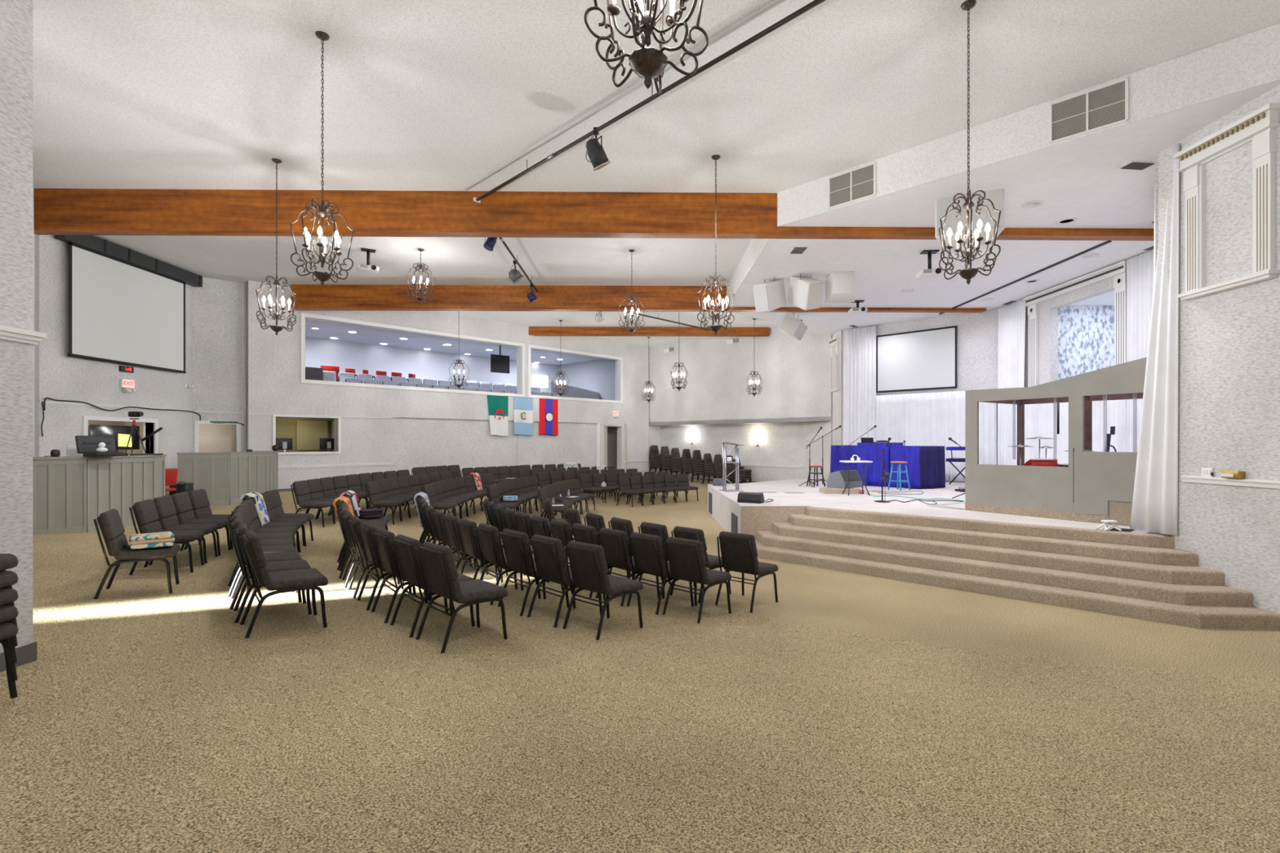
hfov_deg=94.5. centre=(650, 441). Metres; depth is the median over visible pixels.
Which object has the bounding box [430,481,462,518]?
chair
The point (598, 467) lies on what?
blanket
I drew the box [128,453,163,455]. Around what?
tray
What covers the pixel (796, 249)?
ceiling vent
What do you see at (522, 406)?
flag
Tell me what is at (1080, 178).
ceiling
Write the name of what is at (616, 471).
chair
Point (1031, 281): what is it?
recessed light
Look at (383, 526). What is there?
chair
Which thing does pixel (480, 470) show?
chair
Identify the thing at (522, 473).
chair
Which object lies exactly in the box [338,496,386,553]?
chair
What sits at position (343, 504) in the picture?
chair
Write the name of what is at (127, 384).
exit sign
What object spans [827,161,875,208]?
ceiling vent
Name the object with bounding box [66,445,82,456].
paper sheet
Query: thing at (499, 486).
chair
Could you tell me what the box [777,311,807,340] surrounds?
speaker
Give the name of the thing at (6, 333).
trim
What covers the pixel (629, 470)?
chair
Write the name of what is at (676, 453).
chair
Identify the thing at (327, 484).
chair
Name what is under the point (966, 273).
lantern chandelier
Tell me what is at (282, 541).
chair
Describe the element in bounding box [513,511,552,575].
chair
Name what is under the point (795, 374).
wall
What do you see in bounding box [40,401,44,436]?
cable
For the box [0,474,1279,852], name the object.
floor
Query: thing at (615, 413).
exit sign
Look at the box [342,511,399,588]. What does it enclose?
chair
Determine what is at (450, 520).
chair
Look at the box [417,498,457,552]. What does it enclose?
chair
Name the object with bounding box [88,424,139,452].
television
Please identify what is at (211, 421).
label
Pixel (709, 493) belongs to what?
vent grille
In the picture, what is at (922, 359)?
projection screen
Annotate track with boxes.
[938,240,1111,314]
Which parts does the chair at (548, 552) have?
frame, leg, panel, backrest, seat, frame, leg, leg, leg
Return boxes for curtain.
[842,325,875,445]
[875,391,964,482]
[997,298,1026,388]
[1126,248,1154,362]
[1129,142,1179,535]
[1153,182,1155,287]
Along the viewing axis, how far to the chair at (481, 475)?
16.59 m
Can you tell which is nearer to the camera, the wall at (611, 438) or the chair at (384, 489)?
the chair at (384, 489)
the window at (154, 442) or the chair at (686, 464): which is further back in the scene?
the chair at (686, 464)
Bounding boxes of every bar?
[473,0,825,202]
[498,237,537,292]
[626,311,712,331]
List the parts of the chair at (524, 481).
backrest, seat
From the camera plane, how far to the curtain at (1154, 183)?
8.70 m
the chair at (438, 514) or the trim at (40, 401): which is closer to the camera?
the chair at (438, 514)
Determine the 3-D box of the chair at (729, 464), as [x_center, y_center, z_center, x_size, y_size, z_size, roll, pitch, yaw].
[3.415,1.025,24.077,0.652,0.903,0.533,0,0,34]
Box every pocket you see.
[784,492,804,493]
[1110,528,1134,532]
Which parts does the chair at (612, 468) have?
backrest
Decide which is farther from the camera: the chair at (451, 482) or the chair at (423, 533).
the chair at (451, 482)
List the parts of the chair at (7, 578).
seat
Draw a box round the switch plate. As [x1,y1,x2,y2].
[1201,467,1213,476]
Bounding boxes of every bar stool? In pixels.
[806,465,825,487]
[887,461,910,490]
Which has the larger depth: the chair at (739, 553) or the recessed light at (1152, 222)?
the recessed light at (1152, 222)
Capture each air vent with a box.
[663,346,673,352]
[726,337,738,344]
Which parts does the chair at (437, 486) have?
backrest, seat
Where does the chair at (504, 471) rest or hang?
on the floor
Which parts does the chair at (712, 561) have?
leg, panel, backrest, leg, seat, leg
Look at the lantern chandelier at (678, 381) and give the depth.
19.01 m
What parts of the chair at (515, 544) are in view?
frame, leg, panel, backrest, frame, leg, seat, leg, leg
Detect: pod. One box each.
[44,449,60,457]
[271,444,279,451]
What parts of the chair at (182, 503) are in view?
backrest, seat, leg, leg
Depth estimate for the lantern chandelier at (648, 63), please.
2.77 m
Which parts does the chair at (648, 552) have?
frame, leg, panel, backrest, seat, frame, leg, leg, leg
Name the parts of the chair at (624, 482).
backrest, seat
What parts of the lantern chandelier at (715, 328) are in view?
candle arm, candle arm, chain, candle arm, candle arm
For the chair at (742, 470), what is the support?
on the chair at (740, 473)
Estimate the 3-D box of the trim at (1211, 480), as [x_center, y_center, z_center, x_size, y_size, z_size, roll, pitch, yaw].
[6.785,0.465,1.979,0.050,0.080,10.950,0,0,-1]
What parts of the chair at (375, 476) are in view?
backrest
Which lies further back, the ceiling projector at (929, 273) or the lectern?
the lectern
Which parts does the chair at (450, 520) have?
frame, panel, frame, backrest, leg, leg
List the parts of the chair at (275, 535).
backrest, seat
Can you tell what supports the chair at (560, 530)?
on the floor
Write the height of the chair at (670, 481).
0.903 m
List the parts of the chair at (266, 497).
backrest, seat, leg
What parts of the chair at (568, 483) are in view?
backrest, seat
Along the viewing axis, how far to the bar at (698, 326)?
20.69 m
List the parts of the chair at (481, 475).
backrest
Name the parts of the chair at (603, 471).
backrest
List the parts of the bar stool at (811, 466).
leg, seat, leg, leg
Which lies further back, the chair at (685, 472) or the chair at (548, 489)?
the chair at (685, 472)
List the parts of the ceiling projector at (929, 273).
mounting plate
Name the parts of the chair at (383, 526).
leg, seat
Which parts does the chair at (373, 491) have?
frame, backrest, seat, leg, leg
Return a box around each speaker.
[752,276,786,311]
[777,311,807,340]
[786,273,823,310]
[824,271,854,302]
[934,188,1004,249]
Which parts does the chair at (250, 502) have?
backrest, seat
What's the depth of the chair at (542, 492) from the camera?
13.66 m
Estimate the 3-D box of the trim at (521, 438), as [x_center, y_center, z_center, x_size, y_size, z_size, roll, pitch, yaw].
[-4.944,0.510,22.506,0.030,2.580,0.311,0,0,44]
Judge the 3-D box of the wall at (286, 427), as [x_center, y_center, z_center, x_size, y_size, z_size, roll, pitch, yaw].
[-11.028,-0.200,18.625,3.638,2.600,2.332,0,0,-30]
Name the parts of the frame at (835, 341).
sill, moulding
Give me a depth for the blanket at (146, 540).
6.33 m
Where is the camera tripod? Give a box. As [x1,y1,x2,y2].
[124,411,146,453]
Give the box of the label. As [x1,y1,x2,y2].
[210,421,237,423]
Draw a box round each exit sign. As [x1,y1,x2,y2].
[120,378,136,392]
[613,410,619,417]
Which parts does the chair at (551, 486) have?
backrest, seat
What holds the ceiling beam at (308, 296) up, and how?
attached to the ceiling at (419, 95)
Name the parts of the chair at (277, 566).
frame, frame, leg, panel, backrest, leg, seat, leg, leg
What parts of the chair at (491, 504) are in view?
frame, frame, panel, backrest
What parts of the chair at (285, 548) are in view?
frame, leg, backrest, seat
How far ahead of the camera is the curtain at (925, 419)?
18.22 m
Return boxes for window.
[82,415,158,453]
[272,413,341,454]
[300,312,524,397]
[527,344,622,403]
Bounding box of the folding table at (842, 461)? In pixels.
[840,460,872,495]
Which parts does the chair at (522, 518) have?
frame, panel, backrest, frame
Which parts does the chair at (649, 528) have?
panel, backrest, frame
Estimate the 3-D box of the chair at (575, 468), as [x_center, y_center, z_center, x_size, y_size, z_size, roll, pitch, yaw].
[-2.600,1.374,20.887,0.652,0.903,0.533,0,0,39]
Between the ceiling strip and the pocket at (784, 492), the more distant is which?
the pocket at (784, 492)
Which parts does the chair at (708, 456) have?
backrest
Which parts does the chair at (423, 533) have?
leg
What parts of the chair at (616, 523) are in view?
panel, backrest, frame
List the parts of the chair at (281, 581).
frame, leg, panel, frame, backrest, leg, seat, leg, leg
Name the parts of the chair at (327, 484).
backrest, seat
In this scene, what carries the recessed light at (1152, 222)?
in the ceiling at (1080, 178)
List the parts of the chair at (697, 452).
backrest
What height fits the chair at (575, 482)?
0.903 m
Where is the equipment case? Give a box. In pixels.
[169,481,193,495]
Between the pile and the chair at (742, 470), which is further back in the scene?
the chair at (742, 470)
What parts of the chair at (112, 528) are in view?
frame, panel, leg, backrest, leg, seat, leg, leg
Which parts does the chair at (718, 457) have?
backrest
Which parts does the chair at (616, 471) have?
backrest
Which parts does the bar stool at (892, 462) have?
leg, leg, seat, leg, leg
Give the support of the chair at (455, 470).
on the floor
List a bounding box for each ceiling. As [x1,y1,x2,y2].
[32,0,1279,346]
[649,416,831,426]
[727,80,1279,335]
[1068,290,1114,305]
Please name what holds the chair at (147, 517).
on the floor
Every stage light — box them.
[482,237,497,251]
[508,260,524,284]
[526,284,537,303]
[585,127,610,171]
[595,311,604,323]
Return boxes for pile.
[1095,520,1121,531]
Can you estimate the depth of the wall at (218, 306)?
16.13 m
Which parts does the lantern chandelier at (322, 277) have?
bulb, bulb, candle arm, candle arm, candle arm, bulb, chain, bulb, candle arm, candle arm, bulb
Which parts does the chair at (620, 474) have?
backrest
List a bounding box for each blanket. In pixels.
[128,531,174,549]
[240,491,269,526]
[332,496,354,518]
[339,490,360,517]
[359,508,383,518]
[413,492,430,527]
[468,472,482,490]
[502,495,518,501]
[562,462,578,471]
[594,464,607,473]
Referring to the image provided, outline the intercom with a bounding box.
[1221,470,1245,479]
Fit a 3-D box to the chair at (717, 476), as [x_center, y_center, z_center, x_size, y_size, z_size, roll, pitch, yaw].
[2.958,1.397,24.504,0.652,0.903,0.533,0,0,34]
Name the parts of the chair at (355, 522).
frame, leg, panel, frame, backrest, leg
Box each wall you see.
[0,0,32,653]
[32,162,35,457]
[32,454,166,534]
[35,234,192,493]
[177,450,279,505]
[192,276,244,452]
[199,424,235,452]
[244,280,248,451]
[248,280,648,488]
[275,417,333,452]
[604,423,626,472]
[608,426,617,432]
[648,326,832,426]
[660,422,803,481]
[803,416,832,478]
[832,329,843,445]
[875,308,998,482]
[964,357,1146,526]
[1024,277,1114,386]
[1057,305,1114,379]
[1155,153,1158,533]
[1158,84,1279,613]
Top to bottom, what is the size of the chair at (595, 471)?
0.903 m
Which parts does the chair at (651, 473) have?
backrest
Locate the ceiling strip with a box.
[463,0,785,190]
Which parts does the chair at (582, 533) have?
frame, panel, backrest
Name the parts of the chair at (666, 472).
backrest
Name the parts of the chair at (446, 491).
backrest, seat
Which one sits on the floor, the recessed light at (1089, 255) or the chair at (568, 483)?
the chair at (568, 483)
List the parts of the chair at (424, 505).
frame, backrest, panel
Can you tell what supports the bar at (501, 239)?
hanging from the ceiling at (419, 95)
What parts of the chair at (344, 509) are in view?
frame, frame, panel, leg, leg, backrest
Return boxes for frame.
[604,425,621,464]
[827,337,839,392]
[1023,260,1126,386]
[1173,102,1279,300]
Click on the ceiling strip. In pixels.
(773, 3)
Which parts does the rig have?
stand leg, stand leg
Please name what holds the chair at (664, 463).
on the chair at (664, 465)
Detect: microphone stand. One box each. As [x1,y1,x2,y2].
[799,426,822,487]
[805,425,841,485]
[842,425,876,470]
[874,437,891,502]
[948,437,964,498]
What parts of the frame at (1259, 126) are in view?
moulding, sill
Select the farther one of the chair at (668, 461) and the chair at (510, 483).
the chair at (668, 461)
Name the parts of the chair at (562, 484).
backrest, seat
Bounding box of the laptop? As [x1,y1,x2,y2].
[861,437,876,442]
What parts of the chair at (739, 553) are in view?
frame, leg, panel, backrest, leg, seat, frame, leg, leg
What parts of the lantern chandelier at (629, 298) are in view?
chain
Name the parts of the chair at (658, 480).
backrest, seat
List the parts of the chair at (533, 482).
backrest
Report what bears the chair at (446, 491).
on the floor
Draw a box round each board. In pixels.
[82,452,128,457]
[296,420,333,449]
[955,487,964,492]
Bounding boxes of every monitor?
[75,435,115,453]
[275,438,292,452]
[320,438,333,451]
[712,478,724,485]
[737,492,764,503]
[826,470,862,488]
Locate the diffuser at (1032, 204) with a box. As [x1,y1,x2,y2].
[1025,202,1040,206]
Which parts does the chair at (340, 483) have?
backrest, seat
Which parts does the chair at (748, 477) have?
seat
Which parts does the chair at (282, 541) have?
leg, backrest, seat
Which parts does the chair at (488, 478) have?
backrest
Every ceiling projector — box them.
[357,247,379,273]
[848,300,867,314]
[915,249,943,278]
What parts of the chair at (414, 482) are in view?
backrest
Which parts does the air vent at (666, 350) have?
plate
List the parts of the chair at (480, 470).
backrest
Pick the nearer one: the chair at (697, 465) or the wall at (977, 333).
the wall at (977, 333)
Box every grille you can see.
[708,492,711,514]
[730,512,737,533]
[733,337,738,342]
[752,285,768,311]
[794,321,807,340]
[805,282,823,309]
[840,470,861,481]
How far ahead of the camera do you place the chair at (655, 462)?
27.28 m
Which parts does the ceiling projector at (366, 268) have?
mounting plate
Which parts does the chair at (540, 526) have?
frame, panel, backrest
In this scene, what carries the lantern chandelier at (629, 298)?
hanging from the ceiling at (419, 95)
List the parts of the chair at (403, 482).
backrest, seat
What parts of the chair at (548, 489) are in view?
backrest, seat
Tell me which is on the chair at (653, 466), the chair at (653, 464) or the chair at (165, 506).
the chair at (653, 464)
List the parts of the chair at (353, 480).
backrest, seat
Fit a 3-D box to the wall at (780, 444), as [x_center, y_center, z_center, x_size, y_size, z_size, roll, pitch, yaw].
[3.255,0.550,25.549,7.566,2.900,0.200,0,0,44]
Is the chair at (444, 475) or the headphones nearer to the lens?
the headphones
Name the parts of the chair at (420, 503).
frame, backrest, leg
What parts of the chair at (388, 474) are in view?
backrest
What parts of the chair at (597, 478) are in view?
backrest, seat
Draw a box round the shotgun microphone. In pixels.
[141,426,163,453]
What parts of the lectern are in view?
plate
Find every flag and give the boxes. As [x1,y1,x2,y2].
[487,395,508,436]
[513,396,533,435]
[539,398,558,435]
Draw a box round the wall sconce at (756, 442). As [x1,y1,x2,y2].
[753,440,759,446]
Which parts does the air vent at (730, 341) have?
plate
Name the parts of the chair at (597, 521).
panel, backrest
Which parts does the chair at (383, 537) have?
frame, leg, panel, backrest, frame, leg, leg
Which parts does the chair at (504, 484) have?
backrest, seat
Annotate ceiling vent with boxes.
[788,245,808,253]
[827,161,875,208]
[1000,299,1017,304]
[1048,76,1128,144]
[1116,160,1155,169]
[1140,244,1154,250]
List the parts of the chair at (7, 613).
seat, leg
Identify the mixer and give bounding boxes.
[876,440,888,442]
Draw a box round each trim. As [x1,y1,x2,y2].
[0,324,46,344]
[39,400,193,412]
[193,410,244,413]
[248,413,393,418]
[278,462,394,468]
[517,434,524,465]
[596,422,599,465]
[622,460,648,462]
[724,463,801,468]
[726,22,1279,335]
[1180,475,1279,488]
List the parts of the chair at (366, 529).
frame, leg, panel, backrest, frame, leg, leg, leg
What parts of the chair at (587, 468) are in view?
backrest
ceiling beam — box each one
[34,188,1154,240]
[291,284,986,312]
[528,326,768,337]
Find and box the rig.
[946,446,964,484]
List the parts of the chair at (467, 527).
frame, leg, panel, backrest, frame, leg, seat, leg, leg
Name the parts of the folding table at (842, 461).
leg, leg, leg, leg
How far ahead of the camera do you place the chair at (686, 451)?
25.66 m
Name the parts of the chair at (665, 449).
backrest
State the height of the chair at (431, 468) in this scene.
0.903 m
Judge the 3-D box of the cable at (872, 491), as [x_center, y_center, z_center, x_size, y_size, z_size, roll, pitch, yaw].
[5.981,1.213,14.032,1.222,0.012,0.900,0,0,-1]
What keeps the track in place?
attached to the ceiling at (1080, 178)
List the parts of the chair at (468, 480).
backrest, seat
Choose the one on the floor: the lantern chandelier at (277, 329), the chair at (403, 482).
the chair at (403, 482)
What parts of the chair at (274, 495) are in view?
backrest, seat, leg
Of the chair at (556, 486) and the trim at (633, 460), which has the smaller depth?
the chair at (556, 486)
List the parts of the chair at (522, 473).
backrest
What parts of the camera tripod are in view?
leg, leg, leg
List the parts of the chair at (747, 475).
seat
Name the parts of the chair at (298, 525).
seat, leg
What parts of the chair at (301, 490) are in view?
frame, panel, backrest, leg, seat, leg, leg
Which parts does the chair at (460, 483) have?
backrest, seat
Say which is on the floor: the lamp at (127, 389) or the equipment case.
the equipment case
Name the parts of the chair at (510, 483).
backrest, seat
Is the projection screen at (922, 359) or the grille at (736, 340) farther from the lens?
the grille at (736, 340)
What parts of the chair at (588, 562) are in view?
frame, leg, panel, backrest, frame, leg, seat, leg, leg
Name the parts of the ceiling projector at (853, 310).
mounting plate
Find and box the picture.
[118,433,132,447]
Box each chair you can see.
[0,553,17,626]
[0,570,17,647]
[0,587,17,664]
[0,604,17,681]
[0,622,17,698]
[93,508,180,599]
[128,498,204,575]
[148,495,218,564]
[164,468,177,493]
[170,492,231,555]
[183,488,233,549]
[226,511,295,597]
[227,506,294,586]
[228,517,302,609]
[231,502,294,570]
[232,523,311,622]
[239,529,328,638]
[240,498,297,546]
[248,497,301,552]
[261,492,306,551]
[265,488,314,546]
[290,480,334,527]
[306,478,341,523]
[316,476,346,519]
[329,475,368,515]
[336,502,346,569]
[337,501,386,562]
[337,506,354,578]
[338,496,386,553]
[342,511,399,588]
[345,474,379,509]
[346,495,389,530]
[347,516,412,598]
[356,521,428,610]
[358,472,391,508]
[364,480,402,524]
[369,471,403,506]
[371,528,448,623]
[376,479,410,520]
[383,471,414,506]
[383,477,419,517]
[390,534,475,637]
[395,475,421,514]
[396,469,409,476]
[404,474,423,510]
[411,466,425,475]
[415,473,431,507]
[415,542,507,653]
[416,497,426,543]
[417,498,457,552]
[420,502,463,559]
[421,483,457,516]
[424,466,437,473]
[424,505,471,566]
[428,471,440,483]
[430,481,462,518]
[431,509,483,573]
[436,465,448,472]
[438,480,468,519]
[439,471,452,480]
[441,513,497,581]
[444,478,475,516]
[448,464,461,478]
[451,476,483,513]
[455,518,517,590]
[461,467,487,496]
[462,475,489,509]
[471,474,488,506]
[473,466,498,484]
[475,523,541,604]
[481,473,494,501]
[482,497,493,525]
[485,466,507,482]
[485,484,519,524]
[486,501,502,535]
[492,483,522,511]
[493,504,518,547]
[497,466,515,479]
[497,481,526,513]
[497,528,568,616]
[502,507,519,531]
[503,480,532,514]
[508,465,520,478]
[510,478,537,513]
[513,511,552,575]
[516,469,538,485]
[516,476,538,511]
[519,464,540,488]
[525,475,538,505]
[527,534,602,627]
[528,515,568,581]
[529,468,551,484]
[531,464,543,471]
[536,471,550,498]
[536,487,568,519]
[541,468,553,481]
[541,485,570,519]
[543,464,555,471]
[544,497,568,533]
[545,484,573,517]
[546,519,573,590]
[548,471,562,484]
[551,482,577,515]
[554,467,565,480]
[554,481,582,515]
[556,463,564,467]
[560,480,588,514]
[561,470,581,486]
[562,540,643,639]
[564,507,582,540]
[566,466,577,479]
[569,523,629,598]
[570,479,595,512]
[574,470,598,497]
[578,466,590,493]
[578,474,604,504]
[583,512,605,546]
[587,469,610,497]
[591,473,616,502]
[595,527,659,606]
[600,469,622,496]
[604,466,614,491]
[604,472,627,501]
[608,516,661,579]
[612,468,625,495]
[616,476,642,506]
[617,472,640,499]
[626,468,637,476]
[626,532,693,614]
[627,475,653,506]
[630,471,653,499]
[638,521,693,586]
[639,475,664,504]
[643,471,665,498]
[648,452,660,471]
[648,454,666,471]
[648,457,665,471]
[649,444,660,464]
[649,448,661,466]
[649,451,659,467]
[651,474,675,503]
[656,471,678,497]
[659,453,671,471]
[659,456,671,471]
[659,457,671,471]
[660,446,671,466]
[660,448,671,467]
[660,451,670,470]
[662,537,731,623]
[663,474,686,502]
[669,460,681,474]
[670,453,682,472]
[670,455,682,474]
[670,457,681,474]
[670,525,731,603]
[671,448,682,467]
[671,450,681,469]
[675,473,698,502]
[680,458,693,479]
[680,462,698,481]
[681,448,692,469]
[681,452,691,471]
[681,454,692,473]
[681,456,699,477]
[691,457,703,475]
[691,457,703,478]
[691,460,710,480]
[691,464,709,483]
[692,449,702,471]
[692,453,703,472]
[702,453,713,475]
[702,456,712,477]
[702,459,721,479]
[702,461,714,482]
[702,463,714,484]
[712,462,724,478]
[712,465,731,484]
[713,454,724,476]
[713,457,727,478]
[713,461,732,480]
[715,531,777,613]
[724,465,742,484]
[724,469,742,484]
[726,455,744,468]
[731,462,751,483]
[731,464,751,483]
[731,467,751,483]
[732,458,751,480]
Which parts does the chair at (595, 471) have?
backrest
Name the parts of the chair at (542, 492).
backrest, seat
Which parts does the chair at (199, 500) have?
backrest, seat, leg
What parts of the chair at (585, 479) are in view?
backrest, seat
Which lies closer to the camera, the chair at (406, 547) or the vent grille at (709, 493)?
the chair at (406, 547)
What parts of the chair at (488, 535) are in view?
frame, leg, panel, backrest, frame, leg, seat, leg, leg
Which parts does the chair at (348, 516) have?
leg, frame, panel, backrest, leg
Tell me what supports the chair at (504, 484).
on the floor
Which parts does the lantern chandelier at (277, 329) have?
candle arm, candle arm, chain, candle arm, candle arm, candle arm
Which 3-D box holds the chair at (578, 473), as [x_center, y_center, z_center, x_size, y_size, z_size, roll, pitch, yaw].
[-2.191,1.432,20.054,0.652,0.903,0.533,0,0,36]
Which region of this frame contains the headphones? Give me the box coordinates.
[850,454,860,461]
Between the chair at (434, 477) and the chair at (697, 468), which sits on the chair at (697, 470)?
the chair at (697, 468)
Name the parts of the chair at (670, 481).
backrest, seat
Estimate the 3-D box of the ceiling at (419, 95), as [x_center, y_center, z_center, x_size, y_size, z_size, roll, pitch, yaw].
[-3.849,-4.492,12.943,21.700,0.150,34.000,0,0,-1]
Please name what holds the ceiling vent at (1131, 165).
in the ceiling at (1080, 178)
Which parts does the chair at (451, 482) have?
backrest, seat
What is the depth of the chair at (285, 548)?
6.71 m
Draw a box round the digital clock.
[119,365,133,373]
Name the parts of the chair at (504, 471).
backrest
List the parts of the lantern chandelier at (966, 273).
bulb, candle arm, bulb, bulb, candle arm, candle arm, chain, candle arm, bulb, candle arm, bulb, candle arm, bulb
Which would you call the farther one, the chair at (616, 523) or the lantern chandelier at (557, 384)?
the lantern chandelier at (557, 384)
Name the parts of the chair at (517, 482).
backrest, seat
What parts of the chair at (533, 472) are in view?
backrest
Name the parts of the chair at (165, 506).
backrest, seat, leg, leg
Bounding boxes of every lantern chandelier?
[255,158,296,335]
[289,31,353,286]
[406,248,435,303]
[448,311,469,388]
[552,320,568,396]
[583,0,708,93]
[618,249,644,334]
[641,337,655,402]
[670,311,687,391]
[697,154,734,335]
[746,318,762,396]
[937,0,1000,284]
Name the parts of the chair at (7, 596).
seat, leg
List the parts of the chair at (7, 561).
seat, leg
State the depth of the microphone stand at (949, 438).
12.40 m
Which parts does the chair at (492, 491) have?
backrest, seat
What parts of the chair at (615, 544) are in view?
frame, leg, panel, backrest, seat, frame, leg, leg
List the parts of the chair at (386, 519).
seat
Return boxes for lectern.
[717,440,743,492]
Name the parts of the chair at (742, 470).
backrest, seat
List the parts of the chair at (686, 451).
backrest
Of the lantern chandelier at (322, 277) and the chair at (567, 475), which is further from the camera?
the chair at (567, 475)
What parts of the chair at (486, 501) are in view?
frame, panel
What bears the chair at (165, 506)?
on the floor
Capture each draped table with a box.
[830,444,857,472]
[857,442,902,486]
[889,445,945,488]
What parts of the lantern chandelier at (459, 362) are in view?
chain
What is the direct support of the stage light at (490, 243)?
hanging from the bar at (501, 239)
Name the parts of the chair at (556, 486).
backrest, seat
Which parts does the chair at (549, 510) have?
frame, panel, backrest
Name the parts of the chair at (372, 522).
backrest, seat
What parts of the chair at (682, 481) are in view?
backrest, seat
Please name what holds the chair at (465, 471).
on the floor
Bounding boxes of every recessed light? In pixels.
[901,288,914,293]
[980,297,993,301]
[1022,200,1044,208]
[1024,279,1039,283]
[1056,217,1077,224]
[1081,253,1099,258]
[1148,219,1154,224]
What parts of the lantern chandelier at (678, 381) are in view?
chain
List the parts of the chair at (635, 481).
backrest, seat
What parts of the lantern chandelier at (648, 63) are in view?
candle arm, candle arm, bulb, candle arm, candle arm, candle arm, candle arm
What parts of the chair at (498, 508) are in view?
frame, panel, frame, backrest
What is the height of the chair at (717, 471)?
0.903 m
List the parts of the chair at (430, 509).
frame, panel, frame, backrest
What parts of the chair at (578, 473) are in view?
backrest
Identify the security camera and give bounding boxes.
[184,384,194,387]
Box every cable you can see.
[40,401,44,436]
[43,397,244,426]
[866,493,964,501]
[871,490,923,494]
[888,499,963,502]
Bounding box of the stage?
[707,476,1279,629]
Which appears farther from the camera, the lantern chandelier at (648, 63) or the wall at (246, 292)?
the wall at (246, 292)
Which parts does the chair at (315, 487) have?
backrest, seat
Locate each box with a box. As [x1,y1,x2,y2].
[558,494,563,501]
[819,487,858,493]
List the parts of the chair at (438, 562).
frame, leg, panel, backrest, frame, leg, seat, leg, leg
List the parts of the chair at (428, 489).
backrest, seat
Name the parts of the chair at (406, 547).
frame, leg, panel, backrest, frame, leg, seat, leg, leg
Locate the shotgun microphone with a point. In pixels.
(153, 433)
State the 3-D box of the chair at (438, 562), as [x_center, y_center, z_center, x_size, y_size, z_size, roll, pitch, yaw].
[-1.707,1.353,5.350,0.533,0.903,0.652,0,0,45]
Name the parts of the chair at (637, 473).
backrest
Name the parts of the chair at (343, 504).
leg, backrest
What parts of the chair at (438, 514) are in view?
frame, panel, frame, backrest, leg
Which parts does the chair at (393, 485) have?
backrest, seat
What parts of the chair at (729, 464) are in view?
backrest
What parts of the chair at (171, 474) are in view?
seat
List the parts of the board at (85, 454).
control panel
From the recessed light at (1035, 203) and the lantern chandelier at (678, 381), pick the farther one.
the lantern chandelier at (678, 381)
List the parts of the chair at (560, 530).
frame, panel, backrest, frame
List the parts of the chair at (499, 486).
backrest, seat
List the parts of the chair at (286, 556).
frame, frame, backrest, leg, panel, leg, seat, leg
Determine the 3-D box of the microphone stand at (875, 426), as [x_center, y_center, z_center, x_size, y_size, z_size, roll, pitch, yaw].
[5.814,0.380,16.746,0.970,1.673,0.573,0,0,-1]
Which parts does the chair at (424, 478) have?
backrest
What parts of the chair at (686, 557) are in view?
frame, leg, panel, backrest, leg, frame, seat, leg, leg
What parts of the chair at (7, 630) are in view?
seat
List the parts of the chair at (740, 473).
seat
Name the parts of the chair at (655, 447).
backrest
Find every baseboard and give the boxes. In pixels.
[0,641,36,671]
[278,488,293,491]
[688,477,759,484]
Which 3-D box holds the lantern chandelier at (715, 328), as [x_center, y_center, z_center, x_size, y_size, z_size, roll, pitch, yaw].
[1.010,-3.032,9.166,0.534,2.774,0.614,0,0,-42]
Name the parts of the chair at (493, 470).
backrest, seat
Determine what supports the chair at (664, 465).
on the chair at (664, 468)
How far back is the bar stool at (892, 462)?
14.76 m
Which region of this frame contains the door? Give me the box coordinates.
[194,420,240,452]
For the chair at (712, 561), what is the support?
on the floor
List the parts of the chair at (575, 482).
backrest, seat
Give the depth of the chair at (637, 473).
20.54 m
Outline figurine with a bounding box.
[96,442,107,452]
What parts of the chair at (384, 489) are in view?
backrest, seat, leg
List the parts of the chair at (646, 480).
backrest, seat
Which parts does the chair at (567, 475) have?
backrest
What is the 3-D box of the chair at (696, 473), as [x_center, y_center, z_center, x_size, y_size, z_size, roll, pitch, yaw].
[2.125,1.324,25.312,0.652,0.903,0.533,0,0,34]
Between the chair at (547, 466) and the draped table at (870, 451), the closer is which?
the draped table at (870, 451)
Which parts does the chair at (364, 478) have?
backrest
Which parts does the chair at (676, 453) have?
backrest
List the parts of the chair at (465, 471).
backrest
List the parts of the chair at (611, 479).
backrest, seat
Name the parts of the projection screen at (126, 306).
casing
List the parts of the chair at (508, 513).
frame, panel, frame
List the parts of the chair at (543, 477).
backrest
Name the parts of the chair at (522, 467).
backrest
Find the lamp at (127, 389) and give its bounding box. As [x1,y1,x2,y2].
[122,387,136,392]
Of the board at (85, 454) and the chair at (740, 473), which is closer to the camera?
the board at (85, 454)
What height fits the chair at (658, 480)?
0.903 m
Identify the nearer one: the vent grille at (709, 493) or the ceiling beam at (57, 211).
the ceiling beam at (57, 211)
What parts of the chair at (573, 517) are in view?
panel, backrest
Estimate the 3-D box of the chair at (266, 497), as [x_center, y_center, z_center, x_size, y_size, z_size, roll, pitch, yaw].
[-5.819,1.258,9.288,0.652,0.903,0.533,0,0,-19]
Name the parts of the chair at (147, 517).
leg, frame, panel, leg, backrest, seat, leg, leg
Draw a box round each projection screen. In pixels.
[54,235,202,373]
[875,325,956,392]

